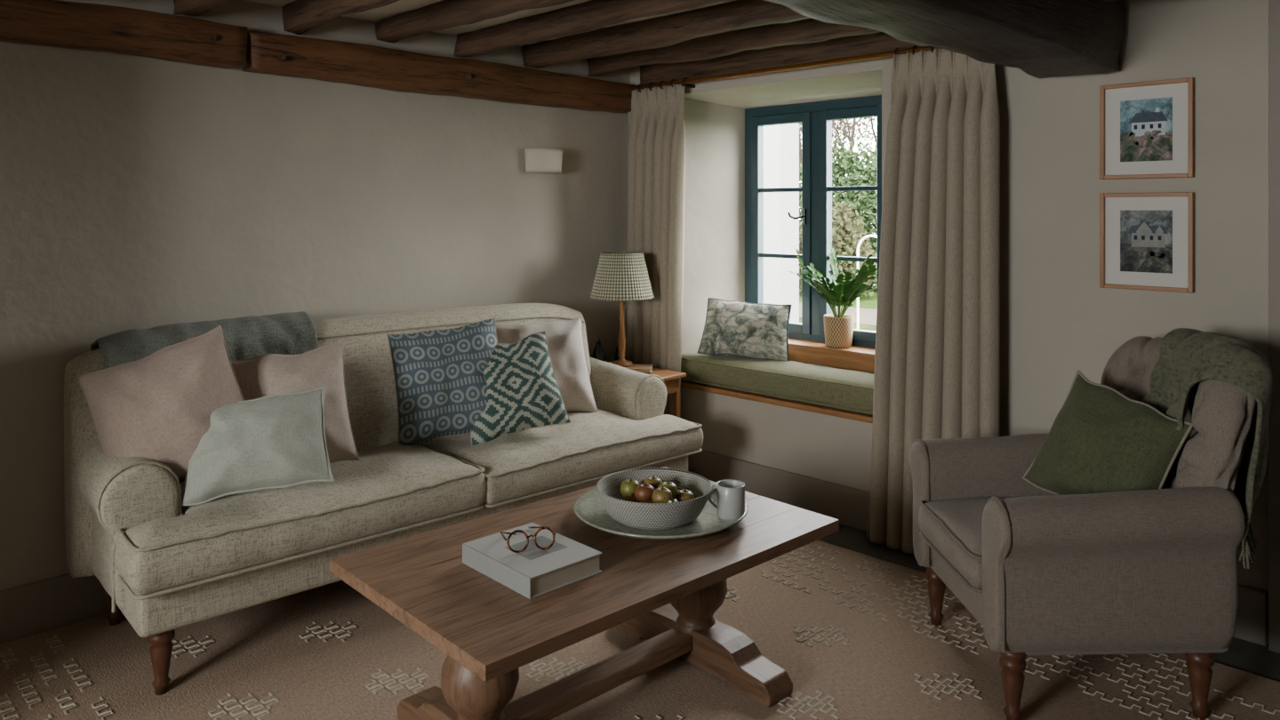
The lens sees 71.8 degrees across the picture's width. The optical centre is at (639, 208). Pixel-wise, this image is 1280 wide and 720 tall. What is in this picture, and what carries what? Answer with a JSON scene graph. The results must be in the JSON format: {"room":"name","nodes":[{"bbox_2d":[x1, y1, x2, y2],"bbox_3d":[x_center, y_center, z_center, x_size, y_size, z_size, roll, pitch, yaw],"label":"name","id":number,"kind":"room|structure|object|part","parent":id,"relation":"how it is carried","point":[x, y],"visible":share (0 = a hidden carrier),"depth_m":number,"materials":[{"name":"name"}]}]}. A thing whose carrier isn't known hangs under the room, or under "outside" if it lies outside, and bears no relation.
{"room":"living room","nodes":[
{"label":"living room","id":0,"kind":"room"},
{"bbox_2d":[0,0,630,591],"bbox_3d":[-1.946,0.300,3.183,0.300,2.200,6.200,0,0,45],"label":"wall","id":1,"kind":"structure","parent":0,"point":[137,192],"depth_m":3.39,"materials":[{"name":"paint"}]},
{"bbox_2d":[0,573,108,643],"bbox_3d":[-1.305,1.315,3.604,0.020,0.170,3.580,0,0,45],"label":"baseboard","id":2,"kind":"structure","parent":1,"relation":"attached to","point":[29,609],"depth_m":2.93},
{"bbox_2d":[524,148,562,173],"bbox_3d":[-0.458,-0.239,4.405,0.103,0.115,0.216,0,0,45],"label":"wall sconce","id":3,"kind":"object","parent":1,"relation":"attached to","point":[537,160],"visible":1,"depth_m":4.35,"materials":[{"name":"beige fabric"}]},
{"bbox_2d":[241,0,735,46],"bbox_3d":[0.073,-0.860,1.192,5.970,0.120,6.200,0,0,45],"label":"ceiling","id":4,"kind":"structure","parent":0,"point":[379,14],"depth_m":3.63,"materials":[{"name":"beige paint"}]},
{"bbox_2d":[173,0,1119,85],"bbox_3d":[0.111,-0.744,1.219,5.361,0.160,4.986,0,0,45],"label":"ceiling","id":5,"kind":"structure","parent":0,"point":[738,36],"depth_m":3.67,"materials":[{"name":"beige paint"}]},
{"bbox_2d":[0,0,247,68],"bbox_3d":[-2.632,-0.609,2.195,0.127,0.178,3.231,0,0,45],"label":"timber","id":6,"kind":"object","parent":5,"relation":"attached to","point":[51,23],"visible":1,"depth_m":3.01,"materials":[{"name":"brown wood"}]},
{"bbox_2d":[209,34,471,79],"bbox_3d":[-1.448,-0.600,3.324,0.030,0.063,1.924,0,0,45],"label":"pegs","id":7,"kind":"object","parent":6,"relation":"attached to","point":[213,37],"visible":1,"depth_m":3.38,"materials":[{"name":"brown wood"}]},
{"bbox_2d":[242,32,635,112],"bbox_3d":[-0.772,-0.599,4.088,0.115,0.184,2.073,0,0,45],"label":"timber","id":8,"kind":"object","parent":5,"relation":"attached to","point":[328,60],"visible":0.98,"depth_m":3.85,"materials":[{"name":"brown wood"}]},
{"bbox_3d":[0.751,-0.730,4.047,2.079,0.146,0.078,0,0,45],"label":"wall plate","id":9,"kind":"part","parent":5,"relation":"part of","materials":[{"name":"brown wood"}]},
{"bbox_2d":[765,0,1124,79],"bbox_3d":[-0.262,-0.627,1.338,0.334,0.314,5.359,0,0,45],"label":"ceiling beam","id":10,"kind":"structure","parent":5,"relation":"attached to","point":[1041,38],"depth_m":2.58,"materials":[{"name":"brown wood"}]},
{"bbox_2d":[630,65,744,354],"bbox_3d":[0.298,0.300,4.931,0.440,2.200,0.560,0,0,45],"label":"wall","id":11,"kind":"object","parent":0,"point":[714,254],"visible":0.12,"depth_m":4.79,"materials":[{"name":"paint"}]},
{"bbox_2d":[744,108,751,302],"bbox_3d":[0.620,0.072,4.908,0.050,1.255,0.060,0,0,45],"label":"frame","id":12,"kind":"object","parent":11,"relation":"attached to","point":[748,111],"visible":0.37,"depth_m":4.89,"materials":[{"name":"teal paint"}]},
{"bbox_2d":[751,116,763,303],"bbox_3d":[0.645,0.075,4.861,0.048,1.156,0.052,0,0,45],"label":"casement","id":13,"kind":"object","parent":12,"relation":"attached to","point":[756,131],"visible":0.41,"depth_m":4.84,"materials":[{"name":"teal paint"}]},
{"bbox_2d":[758,112,801,126],"bbox_3d":[0.763,-0.479,4.744,0.285,0.048,0.052,0,0,45],"label":"casement","id":14,"kind":"object","parent":13,"relation":"attached to","point":[788,118],"visible":0.79,"depth_m":4.73,"materials":[{"name":"teal paint"}]},
{"bbox_2d":[759,252,801,258],"bbox_3d":[0.763,0.252,4.744,0.285,0.022,0.040,0,0,45],"label":"bar","id":15,"kind":"object","parent":13,"relation":"attached to","point":[762,254],"visible":0.74,"depth_m":4.74,"materials":[{"name":"teal paint"}]},
{"bbox_2d":[759,187,801,191],"bbox_3d":[0.763,-0.102,4.744,0.285,0.022,0.040,0,0,45],"label":"bar","id":16,"kind":"object","parent":13,"relation":"attached to","point":[773,189],"visible":0.79,"depth_m":4.72,"materials":[{"name":"teal paint"}]},
{"bbox_2d":[752,95,881,335],"bbox_3d":[0.930,0.050,4.603,0.820,1.210,0.060,0,0,45],"label":"window","id":17,"kind":"structure","parent":12,"relation":"attached to","point":[871,100],"depth_m":4.58,"materials":[{"name":"teal paint"}]},
{"bbox_2d":[801,112,811,334],"bbox_3d":[0.882,0.075,4.627,0.048,1.156,0.052,0,0,45],"label":"casement","id":18,"kind":"object","parent":17,"relation":"attached to","point":[806,117],"visible":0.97,"depth_m":4.61,"materials":[{"name":"teal paint"}]},
{"bbox_2d":[787,208,806,223],"bbox_3d":[0.817,0.040,4.618,0.099,0.080,0.035,0,0,36],"label":"latch","id":19,"kind":"object","parent":18,"relation":"attached to","point":[804,216],"visible":1,"depth_m":4.60,"materials":[{"name":"black metal"}]},
{"bbox_3d":[0.930,0.075,4.603,0.050,1.160,0.060,0,0,45],"label":"mullion","id":20,"kind":"part","parent":17,"relation":"part of","materials":[{"name":"wood"}]},
{"bbox_2d":[818,110,831,335],"bbox_3d":[0.955,0.075,4.556,0.048,1.156,0.052,0,0,45],"label":"casement","id":21,"kind":"object","parent":17,"relation":"attached to","point":[825,126],"visible":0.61,"depth_m":4.54,"materials":[{"name":"teal paint"}]},
{"bbox_2d":[827,185,877,191],"bbox_3d":[1.073,-0.102,4.439,0.285,0.022,0.040,0,0,45],"label":"bar","id":22,"kind":"object","parent":21,"relation":"attached to","point":[860,188],"visible":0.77,"depth_m":4.42,"materials":[{"name":"teal paint"}]},
{"bbox_2d":[827,256,877,262],"bbox_3d":[1.073,0.252,4.439,0.285,0.022,0.040,0,0,45],"label":"bar","id":23,"kind":"object","parent":21,"relation":"attached to","point":[839,258],"visible":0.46,"depth_m":4.42,"materials":[{"name":"teal paint"}]},
{"bbox_2d":[826,105,877,120],"bbox_3d":[1.073,-0.479,4.439,0.285,0.048,0.052,0,0,45],"label":"casement","id":24,"kind":"object","parent":17,"relation":"attached to","point":[865,112],"visible":0.79,"depth_m":4.42,"materials":[{"name":"teal paint"}]},
{"bbox_2d":[684,57,881,108],"bbox_3d":[0.798,-0.677,4.438,1.235,0.245,0.560,0,0,45],"label":"lintel","id":25,"kind":"object","parent":11,"relation":"on","point":[861,78],"visible":0.29,"depth_m":4.30,"materials":[{"name":"paint"}]},
{"bbox_2d":[630,45,942,92],"bbox_3d":[0.683,-0.645,4.080,2.122,0.050,0.111,0,0,45],"label":"pole","id":26,"kind":"object","parent":25,"relation":"attached to","point":[684,82],"visible":0.65,"depth_m":4.04,"materials":[{"name":"brown wood"}]},
{"bbox_2d":[626,84,685,415],"bbox_3d":[0.084,0.376,4.632,0.417,2.023,0.111,0,0,45],"label":"curtain","id":27,"kind":"object","parent":26,"relation":"hanging from","point":[656,151],"visible":0.7,"depth_m":4.58,"materials":[{"name":"fabric"}]},
{"bbox_2d":[866,48,999,553],"bbox_3d":[1.166,0.376,3.546,0.560,2.023,0.129,0,0,43],"label":"curtain","id":28,"kind":"object","parent":26,"relation":"hanging from","point":[937,355],"visible":0.79,"depth_m":3.49,"materials":[{"name":"fabric"}]},
{"bbox_2d":[788,347,874,373],"bbox_3d":[0.822,0.805,4.468,1.045,0.190,0.013,0,0,45],"label":"sill riser","id":29,"kind":"structure","parent":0,"point":[827,359],"depth_m":4.34,"materials":[{"name":"brown wood"}]},
{"bbox_2d":[818,523,1279,681],"bbox_3d":[0.073,1.450,1.192,5.970,0.100,6.200,0,0,45],"label":"floor","id":30,"kind":"structure","parent":0,"point":[1244,655],"depth_m":2.85,"materials":[{"name":"stone"}]},
{"bbox_2d":[0,539,1279,719],"bbox_3d":[-0.210,1.393,2.433,3.164,0.014,3.170,0,0,45],"label":"area rug","id":31,"kind":"object","parent":30,"relation":"on","point":[853,634],"visible":0.49,"depth_m":2.67,"materials":[{"name":"carpet"}]},
{"bbox_2d":[64,303,703,695],"bbox_3d":[-0.819,0.910,3.419,2.286,0.958,0.832,0,0,-42],"label":"sofa","id":32,"kind":"object","parent":31,"relation":"on","point":[165,565],"visible":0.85,"depth_m":2.88,"materials":[{"name":"fabric"}]},
{"bbox_3d":[-1.760,1.286,2.963,0.072,0.205,0.072,0,0,-42],"label":"leg","id":33,"kind":"part","parent":32,"relation":"part of","materials":[{"name":"brown wood"}]},
{"bbox_3d":[-1.643,0.960,2.794,0.220,0.480,0.527,0,0,-42],"label":"arm","id":34,"kind":"part","parent":32,"relation":"part of","materials":[{"name":"fabric"}]},
{"bbox_2d":[76,324,245,483],"bbox_3d":[-1.475,0.662,2.803,0.578,0.564,0.231,0,0,-15],"label":"cushion","id":35,"kind":"object","parent":32,"relation":"on","point":[158,406],"visible":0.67,"depth_m":2.74,"materials":[{"name":"fabric"}]},
{"bbox_3d":[-1.376,1.286,2.542,0.072,0.205,0.072,0,0,-42],"label":"leg","id":36,"kind":"part","parent":32,"relation":"part of","materials":[{"name":"brown wood"}]},
{"bbox_2d":[90,311,317,369],"bbox_3d":[-1.545,0.498,3.178,0.713,0.204,0.260,0,0,-42],"label":"throw blanket","id":37,"kind":"object","parent":32,"relation":"on","point":[292,332],"visible":0.69,"depth_m":3.16,"materials":[{"name":"grey fabric"}]},
{"bbox_2d":[181,385,334,505],"bbox_3d":[-1.198,0.742,2.788,0.461,0.328,0.204,0,0,-12],"label":"cushion","id":38,"kind":"object","parent":32,"relation":"on","point":[275,441],"visible":0.88,"depth_m":2.73,"materials":[{"name":"fabric"}]},
{"bbox_2d":[230,342,359,462],"bbox_3d":[-1.196,0.690,3.029,0.432,0.427,0.256,0,0,-24],"label":"cushion","id":39,"kind":"object","parent":32,"relation":"on","point":[268,374],"visible":0.5,"depth_m":3.01,"materials":[{"name":"fabric"}]},
{"bbox_2d":[114,440,487,595],"bbox_3d":[-1.140,0.972,2.971,1.164,0.186,0.597,0,0,-42],"label":"seat cushion","id":40,"kind":"object","parent":32,"relation":"on","point":[163,546],"depth_m":2.72,"materials":[{"name":"fabric"}]},
{"bbox_3d":[-0.815,1.133,3.440,2.180,0.135,0.690,0,0,-42],"label":"frame","id":41,"kind":"part","parent":32,"relation":"part of","materials":[{"name":"fabric"}]},
{"bbox_2d":[386,317,497,445],"bbox_3d":[-0.739,0.683,3.498,0.492,0.474,0.232,0,0,-24],"label":"cushion","id":42,"kind":"object","parent":32,"relation":"on","point":[441,385],"visible":0.86,"depth_m":3.42,"materials":[{"name":"fabric"}]},
{"bbox_2d":[470,330,571,445],"bbox_3d":[-0.506,0.715,3.547,0.437,0.418,0.222,0,0,-21],"label":"cushion","id":43,"kind":"object","parent":32,"relation":"on","point":[523,393],"visible":0.73,"depth_m":3.49,"materials":[{"name":"fabric"}]},
{"bbox_2d":[496,316,598,412],"bbox_3d":[-0.413,0.695,3.827,0.442,0.434,0.222,0,0,-22],"label":"cushion","id":44,"kind":"object","parent":32,"relation":"on","point":[564,339],"visible":0.48,"depth_m":3.81,"materials":[{"name":"fabric"}]},
{"bbox_2d":[426,409,703,504],"bbox_3d":[-0.315,0.968,3.713,1.144,0.193,0.605,0,0,-42],"label":"seat cushion","id":45,"kind":"object","parent":32,"relation":"on","point":[532,462],"depth_m":3.47,"materials":[{"name":"fabric"}]},
{"bbox_3d":[-0.115,0.962,4.190,0.200,0.476,0.527,0,0,-42],"label":"arm","id":46,"kind":"part","parent":32,"relation":"part of","materials":[{"name":"fabric"}]},
{"bbox_2d":[329,466,839,719],"bbox_3d":[-0.113,1.155,2.471,1.230,0.469,0.740,0,0,-43],"label":"coffee table","id":47,"kind":"object","parent":31,"relation":"on","point":[668,594],"visible":0.91,"depth_m":2.31,"materials":[{"name":"brown wood"}]},
{"bbox_2d":[462,522,602,599],"bbox_3d":[-0.278,0.894,2.267,0.227,0.051,0.296,0,0,-43],"label":"book","id":48,"kind":"object","parent":47,"relation":"on","point":[532,572],"depth_m":2.21,"materials":[{"name":"white paper"}]},
{"bbox_2d":[500,526,556,552],"bbox_3d":[-0.298,0.842,2.318,0.134,0.053,0.164,0,0,-17],"label":"spectacles","id":49,"kind":"object","parent":48,"relation":"on","point":[554,533],"visible":1,"depth_m":2.25,"materials":[{"name":"brown plastic"}]},
{"bbox_2d":[573,484,748,539],"bbox_3d":[0.061,0.901,2.643,0.520,0.037,0.520,0,0,45],"label":"serving plate","id":50,"kind":"object","parent":47,"relation":"on","point":[588,507],"visible":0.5,"depth_m":2.53,"materials":[{"name":"ceramic"}]},
{"bbox_2d":[596,467,711,530],"bbox_3d":[0.042,0.859,2.606,0.340,0.094,0.340,0,0,45],"label":"fruit bowl","id":51,"kind":"object","parent":50,"relation":"on","point":[649,516],"visible":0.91,"depth_m":2.51,"materials":[{"name":"white ceramic"}]},
{"bbox_2d":[620,475,694,503],"bbox_3d":[0.042,0.845,2.606,0.220,0.096,0.180,0,0,45],"label":"fruits","id":52,"kind":"object","parent":51,"relation":"in","point":[650,490],"visible":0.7,"depth_m":2.57,"materials":[{"name":"multicoloured food"}]},
{"bbox_2d":[707,479,744,519],"bbox_3d":[0.259,0.855,2.593,0.101,0.097,0.084,0,0,-15],"label":"coffee mug","id":53,"kind":"object","parent":50,"relation":"on","point":[730,504],"visible":0.88,"depth_m":2.56,"materials":[{"name":"white ceramic"}]},
{"bbox_3d":[0.216,0.854,2.613,0.033,0.062,0.009,0,0,20],"label":"handle","id":54,"kind":"part","parent":53,"relation":"part of","materials":[{"name":"white ceramic"}]},
{"bbox_2d":[609,361,686,417],"bbox_3d":[-0.035,1.102,4.479,0.500,0.574,0.250,0,0,45],"label":"side table","id":55,"kind":"object","parent":31,"relation":"on","point":[670,378],"visible":0.15,"depth_m":4.38,"materials":[{"name":"brown wood"}]},
{"bbox_2d":[592,337,606,361],"bbox_3d":[-0.212,0.739,4.549,0.076,0.150,0.076,0,0,45],"label":"pear","id":56,"kind":"object","parent":55,"relation":"on","point":[598,352],"visible":0.7,"depth_m":4.53,"materials":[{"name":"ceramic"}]},
{"bbox_2d":[613,344,626,360],"bbox_3d":[-0.103,0.746,4.610,0.068,0.135,0.068,0,0,45],"label":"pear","id":57,"kind":"object","parent":55,"relation":"on","point":[617,352],"visible":0.21,"depth_m":4.59,"materials":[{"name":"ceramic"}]},
{"bbox_2d":[624,364,653,373],"bbox_3d":[-0.038,0.802,4.447,0.200,0.021,0.136,0,0,5],"label":"book","id":58,"kind":"object","parent":55,"relation":"on","point":[641,368],"visible":0.52,"depth_m":4.39,"materials":[{"name":"paper"}]},
{"bbox_2d":[590,251,654,367],"bbox_3d":[-0.091,0.507,4.479,0.325,0.569,0.325,0,0,18],"label":"table lamp","id":59,"kind":"object","parent":58,"relation":"on","point":[621,276],"visible":1,"depth_m":4.38,"materials":[{"name":"beige fabric"}]},
{"bbox_3d":[-0.091,0.336,4.479,0.322,0.220,0.322,0,0,45],"label":"lamp shade","id":60,"kind":"part","parent":59,"relation":"part of","materials":[{"name":"beige fabric"}]},
{"bbox_3d":[-0.091,0.336,4.479,0.326,0.227,0.326,0,0,45],"label":"shade trim","id":61,"kind":"part","parent":59,"relation":"part of","materials":[{"name":"fabric"}]},
{"bbox_3d":[0.181,1.145,4.400,0.030,0.489,0.030,0,0,45],"label":"leg","id":62,"kind":"part","parent":55,"relation":"part of","materials":[{"name":"brown wood"}]},
{"bbox_2d":[909,336,1255,719],"bbox_3d":[1.333,0.900,2.681,0.864,0.978,0.760,0,0,-2],"label":"armchair","id":63,"kind":"object","parent":31,"relation":"on","point":[1141,572],"visible":0.74,"depth_m":2.35,"materials":[{"name":"beige fabric"}]},
{"bbox_3d":[0.991,1.286,2.959,0.072,0.205,0.072,0,0,-2],"label":"leg","id":64,"kind":"part","parent":63,"relation":"part of","materials":[{"name":"brown wood"}]},
{"bbox_2d":[918,497,990,589],"bbox_3d":[1.181,0.985,2.680,0.576,0.160,0.501,0,0,-2],"label":"seat cushion","id":65,"kind":"object","parent":63,"relation":"on","point":[954,525],"depth_m":2.65,"materials":[{"name":"beige fabric"}]},
{"bbox_3d":[1.257,0.973,2.981,0.667,0.454,0.149,0,0,-2],"label":"arm","id":66,"kind":"part","parent":63,"relation":"part of","materials":[{"name":"beige fabric"}]},
{"bbox_3d":[0.961,0.973,2.373,0.010,0.395,0.154,0,0,-2],"label":"arm piping","id":67,"kind":"part","parent":63,"relation":"part of","materials":[{"name":"grey fabric"}]},
{"bbox_3d":[1.007,1.286,2.390,0.072,0.205,0.072,0,0,-2],"label":"leg","id":68,"kind":"part","parent":63,"relation":"part of","materials":[{"name":"brown wood"}]},
{"bbox_3d":[1.277,1.133,2.682,0.615,0.135,0.630,0,0,-2],"label":"seat frame","id":69,"kind":"part","parent":63,"relation":"part of","materials":[{"name":"beige fabric"}]},
{"bbox_2d":[1022,369,1192,495],"bbox_3d":[1.381,0.737,2.652,0.221,0.456,0.464,0,0,-24],"label":"cushion","id":70,"kind":"object","parent":63,"relation":"on","point":[1101,439],"visible":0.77,"depth_m":2.59,"materials":[{"name":"fabric"}]},
{"bbox_3d":[1.274,0.973,2.383,0.667,0.454,0.149,0,0,-2],"label":"arm","id":71,"kind":"part","parent":63,"relation":"part of","materials":[{"name":"beige fabric"}]},
{"bbox_3d":[1.532,1.286,2.419,0.072,0.205,0.072,0,0,-2],"label":"leg","id":72,"kind":"part","parent":63,"relation":"part of","materials":[{"name":"brown wood"}]},
{"bbox_2d":[1141,328,1272,568],"bbox_3d":[1.630,0.661,2.553,0.327,0.590,0.440,0,0,-2],"label":"knitted throw","id":73,"kind":"object","parent":63,"relation":"on","point":[1188,357],"visible":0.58,"depth_m":2.46,"materials":[{"name":"green fabric"}]},
{"bbox_2d":[680,386,872,491],"bbox_3d":[0.798,1.165,4.438,1.235,0.470,0.560,0,0,45],"label":"wall","id":74,"kind":"structure","parent":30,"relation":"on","point":[833,449],"depth_m":4.16,"materials":[{"name":"paint"}]},
{"bbox_2d":[680,352,874,423],"bbox_3d":[0.705,0.841,4.343,1.229,0.174,0.325,0,0,45],"label":"window seat","id":75,"kind":"object","parent":74,"relation":"on","point":[828,390],"visible":0.85,"depth_m":4.19,"materials":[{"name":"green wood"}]},
{"bbox_2d":[696,297,791,360],"bbox_3d":[0.544,0.621,4.554,0.485,0.300,0.164,2,-17,23],"label":"throw pillow","id":76,"kind":"object","parent":75,"relation":"on","point":[738,328],"depth_m":4.49,"materials":[{"name":"fabric"}]},
{"bbox_2d":[680,352,874,414],"bbox_3d":[0.704,0.828,4.342,1.211,0.148,0.304,0,0,45],"label":"seat cushion","id":77,"kind":"object","parent":75,"relation":"on","point":[793,384],"depth_m":4.20,"materials":[{"name":"green fabric"}]},
{"bbox_2d":[688,449,1267,646],"bbox_3d":[0.981,1.315,3.850,2.890,0.170,0.020,0,0,45],"label":"baseboard","id":78,"kind":"structure","parent":74,"relation":"attached to","point":[849,505],"depth_m":4.02,"materials":[{"name":"wood"}]},
{"bbox_3d":[0.907,0.820,4.555,1.045,0.220,0.240,0,0,45],"label":"sill","id":79,"kind":"structure","parent":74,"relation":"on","visible":0},
{"bbox_2d":[788,337,875,359],"bbox_3d":[0.872,0.698,4.512,1.035,0.025,0.160,0,0,45],"label":"windowsill","id":80,"kind":"object","parent":79,"relation":"on","point":[856,351],"visible":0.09,"depth_m":4.36,"materials":[{"name":"brown wood"}]},
{"bbox_2d":[788,240,877,348],"bbox_3d":[0.952,0.420,4.347,0.502,0.529,0.270,0,0,45],"label":"potted plant","id":81,"kind":"object","parent":80,"relation":"on","point":[838,326],"visible":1,"depth_m":4.34,"materials":[{"name":"green plant"}]},
{"bbox_3d":[0.988,0.608,4.398,0.148,0.155,0.148,0,0,45],"label":"woven planter","id":82,"kind":"part","parent":81,"relation":"part of","materials":[{"name":"beige wicker"}]},
{"bbox_2d":[788,332,875,348],"bbox_3d":[0.930,0.677,4.603,0.820,0.045,0.060,0,0,45],"label":"frame","id":83,"kind":"object","parent":79,"relation":"on","point":[801,336],"visible":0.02,"depth_m":4.57,"materials":[{"name":"teal paint"}]},
{"bbox_2d":[788,321,801,333],"bbox_3d":[0.763,0.629,4.744,0.285,0.048,0.052,0,0,45],"label":"casement","id":84,"kind":"object","parent":83,"relation":"on","point":[793,327],"visible":0.23,"depth_m":4.66,"materials":[{"name":"teal paint"}]},
{"bbox_2d":[852,328,875,342],"bbox_3d":[1.073,0.629,4.439,0.285,0.048,0.052,0,0,45],"label":"casement","id":85,"kind":"object","parent":83,"relation":"on","point":[865,335],"visible":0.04,"depth_m":4.37,"materials":[{"name":"teal paint"}]},
{"bbox_2d":[881,0,1268,644],"bbox_3d":[2.537,0.300,2.723,4.010,2.200,0.560,0,0,45],"label":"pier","id":86,"kind":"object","parent":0,"point":[1057,321],"visible":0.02,"depth_m":3.15,"materials":[{"name":"paint"}]},
{"bbox_2d":[1099,192,1194,292],"bbox_3d":[1.760,0.113,3.078,0.290,0.338,0.025,0,0,45],"label":"framed picture","id":87,"kind":"object","parent":86,"relation":"attached to","point":[1147,240],"visible":1,"depth_m":3.07,"materials":[{"name":"white paper"}]},
{"bbox_3d":[1.662,0.113,3.175,0.014,0.338,0.025,0,0,45],"label":"frame","id":88,"kind":"part","parent":87,"relation":"part of","materials":[{"name":"brown wood"}]},
{"bbox_2d":[1120,210,1172,273],"bbox_3d":[1.762,0.113,3.079,0.164,0.216,0.001,0,0,45],"label":"print","id":89,"kind":"object","parent":87,"relation":"attached to","point":[1146,236],"depth_m":3.08},
{"bbox_3d":[1.760,-0.049,3.078,0.262,0.014,0.025,0,0,45],"label":"frame","id":90,"kind":"part","parent":87,"relation":"part of","materials":[{"name":"brown wood"}]},
{"bbox_3d":[1.760,0.275,3.078,0.262,0.014,0.025,0,0,45],"label":"frame","id":91,"kind":"part","parent":87,"relation":"part of","materials":[{"name":"brown wood"}]},
{"bbox_3d":[1.858,0.113,2.981,0.014,0.338,0.025,0,0,45],"label":"frame","id":92,"kind":"part","parent":87,"relation":"part of","materials":[{"name":"brown wood"}]},
{"bbox_2d":[1099,77,1194,179],"bbox_3d":[1.760,-0.274,3.078,0.290,0.336,0.025,0,0,45],"label":"framed picture","id":93,"kind":"object","parent":86,"relation":"attached to","point":[1147,129],"visible":1,"depth_m":3.07,"materials":[{"name":"paper"}]},
{"bbox_3d":[1.662,-0.274,3.175,0.014,0.336,0.025,0,0,45],"label":"frame","id":94,"kind":"part","parent":93,"relation":"part of","materials":[{"name":"brown wood"}]},
{"bbox_2d":[1120,96,1172,161],"bbox_3d":[1.762,-0.274,3.079,0.164,0.216,0.001,0,0,45],"label":"print","id":95,"kind":"object","parent":93,"relation":"attached to","point":[1146,123],"depth_m":3.08},
{"bbox_3d":[1.760,-0.435,3.078,0.262,0.014,0.025,0,0,45],"label":"frame","id":96,"kind":"part","parent":93,"relation":"part of","materials":[{"name":"brown wood"}]},
{"bbox_3d":[1.760,-0.113,3.078,0.262,0.014,0.025,0,0,45],"label":"frame","id":97,"kind":"part","parent":93,"relation":"part of","materials":[{"name":"brown wood"}]},
{"bbox_3d":[1.858,-0.274,2.981,0.014,0.336,0.025,0,0,45],"label":"frame","id":98,"kind":"part","parent":93,"relation":"part of","materials":[{"name":"brown wood"}]},
{"bbox_2d":[1268,0,1279,653],"bbox_3d":[2.061,0.355,2.767,0.150,2.090,0.045,0,0,45],"label":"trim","id":99,"kind":"structure","parent":86,"relation":"attached to","point":[1274,5],"depth_m":2.79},
{"bbox_3d":[1.239,0.072,4.297,0.050,1.255,0.060,0,0,45],"label":"frame","id":100,"kind":"object","parent":86,"relation":"attached to","visible":0},
{"bbox_2d":[877,105,881,290],"bbox_3d":[1.192,0.075,4.322,0.048,1.156,0.052,0,0,45],"label":"casement","id":101,"kind":"object","parent":100,"relation":"attached to","point":[879,108],"visible":0.17,"depth_m":4.31,"materials":[{"name":"teal paint"}]},
{"label":"outside","id":102,"kind":"structure","parent":0,"visible":0},
{"bbox_2d":[799,285,877,330],"bbox_3d":[11.968,1.650,22.818,65.000,0.200,40.700,0,0,45],"label":"lawn","id":103,"kind":"structure","parent":102,"point":[869,301],"depth_m":14.48,"materials":[{"name":"green plant"}]},
{"bbox_2d":[763,123,799,322],"bbox_3d":[0.450,-0.101,12.477,4.000,3.300,0.400,0,0,45],"label":"wall","id":104,"kind":"structure","parent":103,"relation":"on","point":[780,141],"depth_m":11.05,"materials":[{"name":"white paint"}]},
{"bbox_2d":[799,119,848,202],"bbox_3d":[3.654,-2.441,21.951,3.316,8.002,5.635,0,0,45],"label":"bare tree","id":105,"kind":"object","parent":103,"relation":"on","point":[800,124],"visible":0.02,"depth_m":22.04,"materials":[{"name":"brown plant"}]},
{"bbox_2d":[799,302,877,326],"bbox_3d":[2.629,1.545,13.348,65.000,0.010,1.700,0,0,45],"label":"gravel path","id":106,"kind":"structure","parent":103,"relation":"on","point":[868,316],"depth_m":12.82,"materials":[{"name":"grey gravel"}]},
{"bbox_2d":[799,139,877,289],"bbox_3d":[3.012,0.084,18.406,10.845,2.931,1.377,0,0,44],"label":"hedge","id":107,"kind":"object","parent":103,"relation":"on","point":[852,166],"visible":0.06,"depth_m":16.95,"materials":[{"name":"green plant"}]},
{"bbox_2d":[799,198,877,298],"bbox_3d":[3.328,0.650,15.618,1.835,1.776,1.399,0,0,45],"label":"shrub","id":108,"kind":"object","parent":103,"relation":"on","point":[846,224],"visible":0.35,"depth_m":15.23,"materials":[{"name":"green plant"}]},
{"bbox_2d":[799,117,877,234],"bbox_3d":[7.060,-1.211,28.149,2.660,5.528,20.904,0,0,-44],"label":"hedge","id":109,"kind":"object","parent":103,"relation":"on","point":[859,130],"visible":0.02,"depth_m":27.63,"materials":[{"name":"green plant"}]},
{"bbox_2d":[832,118,857,159],"bbox_3d":[5.088,-2.963,25.808,4.991,9.058,4.866,0,0,30],"label":"bare tree","id":110,"kind":"object","parent":103,"relation":"on","point":[852,135],"visible":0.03,"depth_m":25.20,"materials":[{"name":"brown plant"}]},
{"bbox_2d":[832,117,877,197],"bbox_3d":[4.946,-1.769,18.448,4.013,6.662,4.559,0,0,25],"label":"bare tree","id":111,"kind":"object","parent":103,"relation":"on","point":[871,121],"visible":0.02,"depth_m":18.92,"materials":[{"name":"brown plant"}]},
{"bbox_2d":[850,117,877,137],"bbox_3d":[6.568,-1.882,22.837,2.832,6.888,4.275,0,0,27],"label":"bare tree","id":112,"kind":"object","parent":103,"relation":"on","point":[863,120],"visible":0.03,"depth_m":21.93,"materials":[{"name":"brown plant"}]},
{"bbox_2d":[856,234,877,328],"bbox_3d":[2.927,0.932,11.158,0.432,1.215,0.032,0,0,45],"label":"arch","id":113,"kind":"object","parent":103,"relation":"on","point":[868,236],"visible":0.48,"depth_m":11.28,"materials":[{"name":"white metal"}]}
]}

